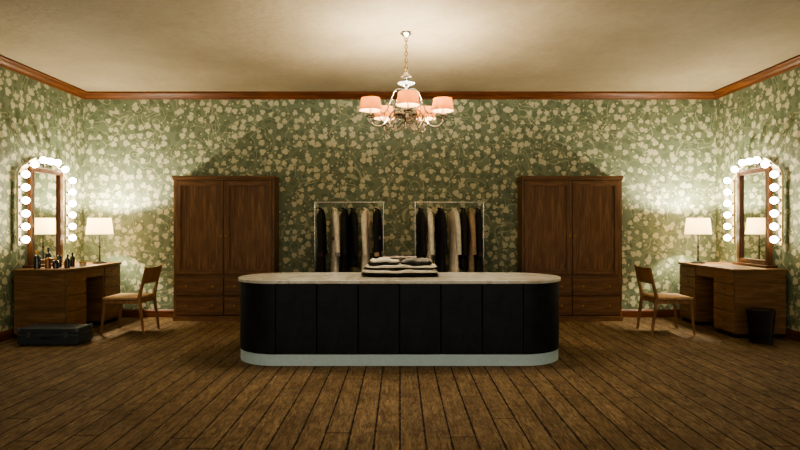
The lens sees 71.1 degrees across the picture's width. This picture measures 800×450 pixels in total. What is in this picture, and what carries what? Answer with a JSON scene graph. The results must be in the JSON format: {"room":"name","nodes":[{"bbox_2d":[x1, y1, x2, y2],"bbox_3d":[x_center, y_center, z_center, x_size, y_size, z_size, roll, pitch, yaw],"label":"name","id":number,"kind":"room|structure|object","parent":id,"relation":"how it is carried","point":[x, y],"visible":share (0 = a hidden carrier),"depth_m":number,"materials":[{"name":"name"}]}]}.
{"room":"dressing room","nodes":[
{"label":"dressing room","id":0,"kind":"room"},
{"bbox_2d":[0,66,83,331],"bbox_3d":[-4.535,-0.282,3.155,0.150,3.164,9.510,0,0,0],"label":"wall","id":1,"kind":"structure","parent":0,"point":[38,119],"depth_m":6.69,"materials":[{"name":"paper"}]},
{"bbox_2d":[0,328,15,341],"bbox_3d":[-4.449,1.246,3.155,0.022,0.108,9.510,0,0,0],"label":"baseboard","id":2,"kind":"structure","parent":1,"relation":"attached to","point":[5,335],"depth_m":6.33,"materials":[{"name":"brown wood"}]},
{"bbox_2d":[0,54,86,99],"bbox_3d":[-4.412,-1.818,3.155,0.095,0.092,9.510,0,0,0],"label":"trim","id":3,"kind":"structure","parent":1,"relation":"attached to","point":[5,62],"depth_m":6.86,"materials":[{"name":"brown wood"}]},
{"bbox_2d":[0,317,799,449],"bbox_3d":[0.000,1.350,3.230,9.220,0.100,9.660,0,0,0],"label":"floor","id":4,"kind":"structure","parent":0,"point":[177,385],"depth_m":4.22,"materials":[{"name":"brown wood"}]},
{"bbox_2d":[16,323,92,344],"bbox_3d":[-3.800,1.206,6.165,0.658,0.188,0.337,0,0,0],"label":"case","id":5,"kind":"object","parent":4,"relation":"on","point":[35,334],"visible":1,"depth_m":6.03,"materials":[{"name":"leather"}]},
{"bbox_2d":[13,262,121,337],"bbox_3d":[-4.117,0.903,7.035,0.634,0.793,1.260,0,0,0],"label":"table","id":6,"kind":"object","parent":4,"relation":"on","point":[72,295],"visible":0.85,"depth_m":6.43,"materials":[{"name":"brown wood"}]},
{"bbox_2d":[34,251,40,268],"bbox_3d":[-4.210,0.402,6.500,0.068,0.210,0.068,0,0,0],"label":"bottle","id":7,"kind":"object","parent":6,"relation":"on","point":[37,259],"visible":1,"depth_m":6.48,"materials":[{"name":"black glass"}]},
{"bbox_2d":[16,157,75,267],"bbox_3d":[-4.346,-0.159,6.900,0.169,1.331,1.002,0,0,0],"label":"vanity mirror","id":8,"kind":"object","parent":6,"relation":"on","point":[44,187],"visible":0.99,"depth_m":6.84,"materials":[{"name":"brown wood"}]},
{"bbox_2d":[27,168,28,265],"bbox_3d":[-4.380,-0.107,6.900,0.011,1.168,0.616,0,0,0],"label":"mirror","id":9,"kind":"object","parent":8,"relation":"on","point":[27,168],"depth_m":6.59,"materials":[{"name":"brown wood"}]},
{"bbox_2d":[45,254,50,268],"bbox_3d":[-4.110,0.422,6.540,0.064,0.170,0.064,0,0,0],"label":"bottle","id":10,"kind":"object","parent":6,"relation":"on","point":[48,259],"visible":1,"depth_m":6.52,"materials":[{"name":"orange glass"}]},
{"bbox_2d":[53,257,58,268],"bbox_3d":[-4.020,0.442,6.540,0.064,0.130,0.064,0,0,0],"label":"bottle","id":11,"kind":"object","parent":6,"relation":"on","point":[55,261],"visible":1,"depth_m":6.52,"materials":[{"name":"black glass"}]},
{"bbox_2d":[57,251,61,266],"bbox_3d":[-4.090,0.412,6.720,0.056,0.190,0.056,0,0,0],"label":"bottle","id":12,"kind":"object","parent":6,"relation":"on","point":[59,257],"visible":0.88,"depth_m":6.71,"materials":[{"name":"black glass"}]},
{"bbox_2d":[65,255,69,267],"bbox_3d":[-3.900,0.427,6.570,0.048,0.160,0.048,0,0,0],"label":"bottle","id":13,"kind":"object","parent":6,"relation":"on","point":[67,260],"visible":1,"depth_m":6.55,"materials":[{"name":"black glass"}]},
{"bbox_2d":[70,253,74,266],"bbox_3d":[-4.000,0.422,6.840,0.052,0.170,0.052,0,0,0],"label":"bottle","id":14,"kind":"object","parent":6,"relation":"on","point":[72,258],"visible":1,"depth_m":6.82,"materials":[{"name":"black glass"}]},
{"bbox_2d":[79,261,85,265],"bbox_3d":[-3.930,0.478,6.940,0.078,0.057,0.078,0,0,0],"label":"jar","id":15,"kind":"object","parent":6,"relation":"on","point":[81,263],"visible":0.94,"depth_m":6.91,"materials":[{"name":"gold metal"}]},
{"bbox_2d":[86,218,113,263],"bbox_3d":[-3.990,0.207,7.440,0.330,0.600,0.330,0,0,0],"label":"table lamp","id":16,"kind":"object","parent":6,"relation":"on","point":[99,226],"visible":1,"depth_m":7.32,"materials":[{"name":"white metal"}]},
{"bbox_2d":[100,265,161,334],"bbox_3d":[-3.256,0.900,6.830,0.569,0.800,0.452,0,0,0],"label":"wooden chair","id":17,"kind":"object","parent":4,"relation":"on","point":[152,274],"visible":1,"depth_m":6.68,"materials":[{"name":"brown wood"}]},
{"bbox_2d":[172,176,279,320],"bbox_3d":[-2.385,0.318,7.709,1.390,1.965,0.342,0,0,0],"label":"wardrobe","id":18,"kind":"object","parent":4,"relation":"on","point":[226,228],"visible":0.8,"depth_m":7.59,"materials":[{"name":"brown wood"}]},
{"bbox_2d":[313,202,384,271],"bbox_3d":[-0.670,0.496,7.380,0.941,1.609,0.483,0,0,0],"label":"clothes rack","id":19,"kind":"object","parent":4,"relation":"on","point":[349,253],"visible":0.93,"depth_m":7.24,"materials":[{"name":"black fabric"}]},
{"bbox_2d":[238,272,560,365],"bbox_3d":[-0.005,0.905,5.590,3.190,0.790,0.900,0,0,0],"label":"counter","id":20,"kind":"object","parent":4,"relation":"on","point":[287,318],"depth_m":5.16,"materials":[{"name":"paint"}]},
{"bbox_2d":[361,255,437,276],"bbox_3d":[0.000,0.407,5.654,0.760,0.205,0.443,0,0,0],"label":"folded clothes","id":21,"kind":"object","parent":20,"relation":"on","point":[387,265],"visible":1,"depth_m":5.48,"materials":[{"name":"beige fabric"}]},
{"bbox_2d":[238,272,560,283],"bbox_3d":[-0.005,0.526,5.590,3.190,0.032,0.900,0,0,0],"label":"countertop","id":22,"kind":"structure","parent":20,"relation":"on","point":[282,277],"depth_m":5.34,"materials":[{"name":"beige stone"}]},
{"bbox_2d":[414,202,484,271],"bbox_3d":[0.650,0.496,7.380,0.943,1.609,0.484,0,0,0],"label":"clothes rack","id":23,"kind":"object","parent":4,"relation":"on","point":[466,246],"visible":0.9,"depth_m":7.23,"materials":[{"name":"black fabric"}]},
{"bbox_2d":[517,176,623,320],"bbox_3d":[2.330,0.318,7.709,1.380,1.965,0.342,0,0,0],"label":"wardrobe","id":24,"kind":"object","parent":4,"relation":"on","point":[569,228],"visible":0.8,"depth_m":7.59,"materials":[{"name":"brown wood"}]},
{"bbox_2d":[634,265,695,334],"bbox_3d":[3.206,0.900,6.830,0.569,0.800,0.452,0,0,0],"label":"wooden chair","id":25,"kind":"object","parent":4,"relation":"on","point":[643,274],"visible":1,"depth_m":6.68,"materials":[{"name":"brown wood"}]},
{"bbox_2d":[678,262,786,337],"bbox_3d":[4.117,0.903,7.035,0.634,0.793,1.260,0,0,0],"label":"table","id":26,"kind":"object","parent":4,"relation":"on","point":[721,292],"visible":0.94,"depth_m":6.51,"materials":[{"name":"brown wood"}]},
{"bbox_2d":[684,218,711,263],"bbox_3d":[3.960,0.207,7.440,0.330,0.600,0.330,0,0,0],"label":"table lamp","id":27,"kind":"object","parent":26,"relation":"on","point":[697,226],"visible":0.99,"depth_m":7.33,"materials":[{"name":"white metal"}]},
{"bbox_2d":[724,157,783,267],"bbox_3d":[4.346,-0.159,6.900,0.169,1.331,1.002,0,0,0],"label":"vanity mirror","id":28,"kind":"object","parent":26,"relation":"on","point":[755,187],"visible":1,"depth_m":6.86,"materials":[{"name":"brown wood"}]},
{"bbox_2d":[771,168,772,265],"bbox_3d":[4.380,-0.107,6.900,0.011,1.168,0.616,0,0,0],"label":"mirror","id":29,"kind":"object","parent":28,"relation":"on","point":[771,168],"depth_m":6.59,"materials":[{"name":"brown wood"}]},
{"bbox_2d":[746,307,776,343],"bbox_3d":[3.990,1.113,6.190,0.286,0.369,0.286,0,0,0],"label":"basket","id":30,"kind":"object","parent":4,"relation":"on","point":[763,324],"visible":1,"depth_m":6.12,"materials":[{"name":"black metal"}]},
{"bbox_2d":[84,100,715,308],"bbox_3d":[0.000,-0.282,7.985,9.220,3.164,0.150,0,0,0],"label":"wall","id":31,"kind":"structure","parent":0,"point":[664,151],"depth_m":7.91,"materials":[{"name":"paper"}]},
{"bbox_2d":[85,91,714,99],"bbox_3d":[0.000,-1.818,7.862,8.920,0.092,0.095,0,0,0],"label":"trim","id":32,"kind":"structure","parent":31,"relation":"attached to","point":[91,95],"depth_m":7.85,"materials":[{"name":"brown wood"}]},
{"bbox_2d":[122,309,680,316],"bbox_3d":[0.000,1.246,7.899,8.920,0.108,0.022,0,0,0],"label":"baseboard","id":33,"kind":"structure","parent":31,"relation":"attached to","point":[125,312],"depth_m":7.89,"materials":[{"name":"brown wood"}]},
{"bbox_2d":[0,0,799,90],"bbox_3d":[0.000,-1.914,3.230,9.220,0.100,9.660,0,0,0],"label":"ceiling","id":34,"kind":"structure","parent":0,"point":[87,45],"depth_m":5.82,"materials":[{"name":"paint"}]},
{"bbox_2d":[359,31,453,136],"bbox_3d":[0.064,-1.376,5.399,0.900,0.974,0.874,0,0,0],"label":"chandelier","id":35,"kind":"object","parent":34,"relation":"hanging from","point":[406,98],"visible":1,"depth_m":5.36,"materials":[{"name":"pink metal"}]},
{"bbox_2d":[716,66,799,331],"bbox_3d":[4.535,-0.282,3.155,0.150,3.164,9.510,0,0,0],"label":"wall","id":36,"kind":"structure","parent":0,"point":[761,119],"depth_m":6.74,"materials":[{"name":"paper"}]},
{"bbox_2d":[713,54,799,99],"bbox_3d":[4.412,-1.818,3.155,0.095,0.092,9.510,0,0,0],"label":"trim","id":37,"kind":"structure","parent":36,"relation":"attached to","point":[793,62],"depth_m":6.86,"materials":[{"name":"brown wood"}]},
{"bbox_2d":[784,328,799,341],"bbox_3d":[4.449,1.246,3.155,0.022,0.108,9.510,0,0,0],"label":"baseboard","id":38,"kind":"structure","parent":36,"relation":"attached to","point":[794,335],"depth_m":6.33,"materials":[{"name":"brown wood"}]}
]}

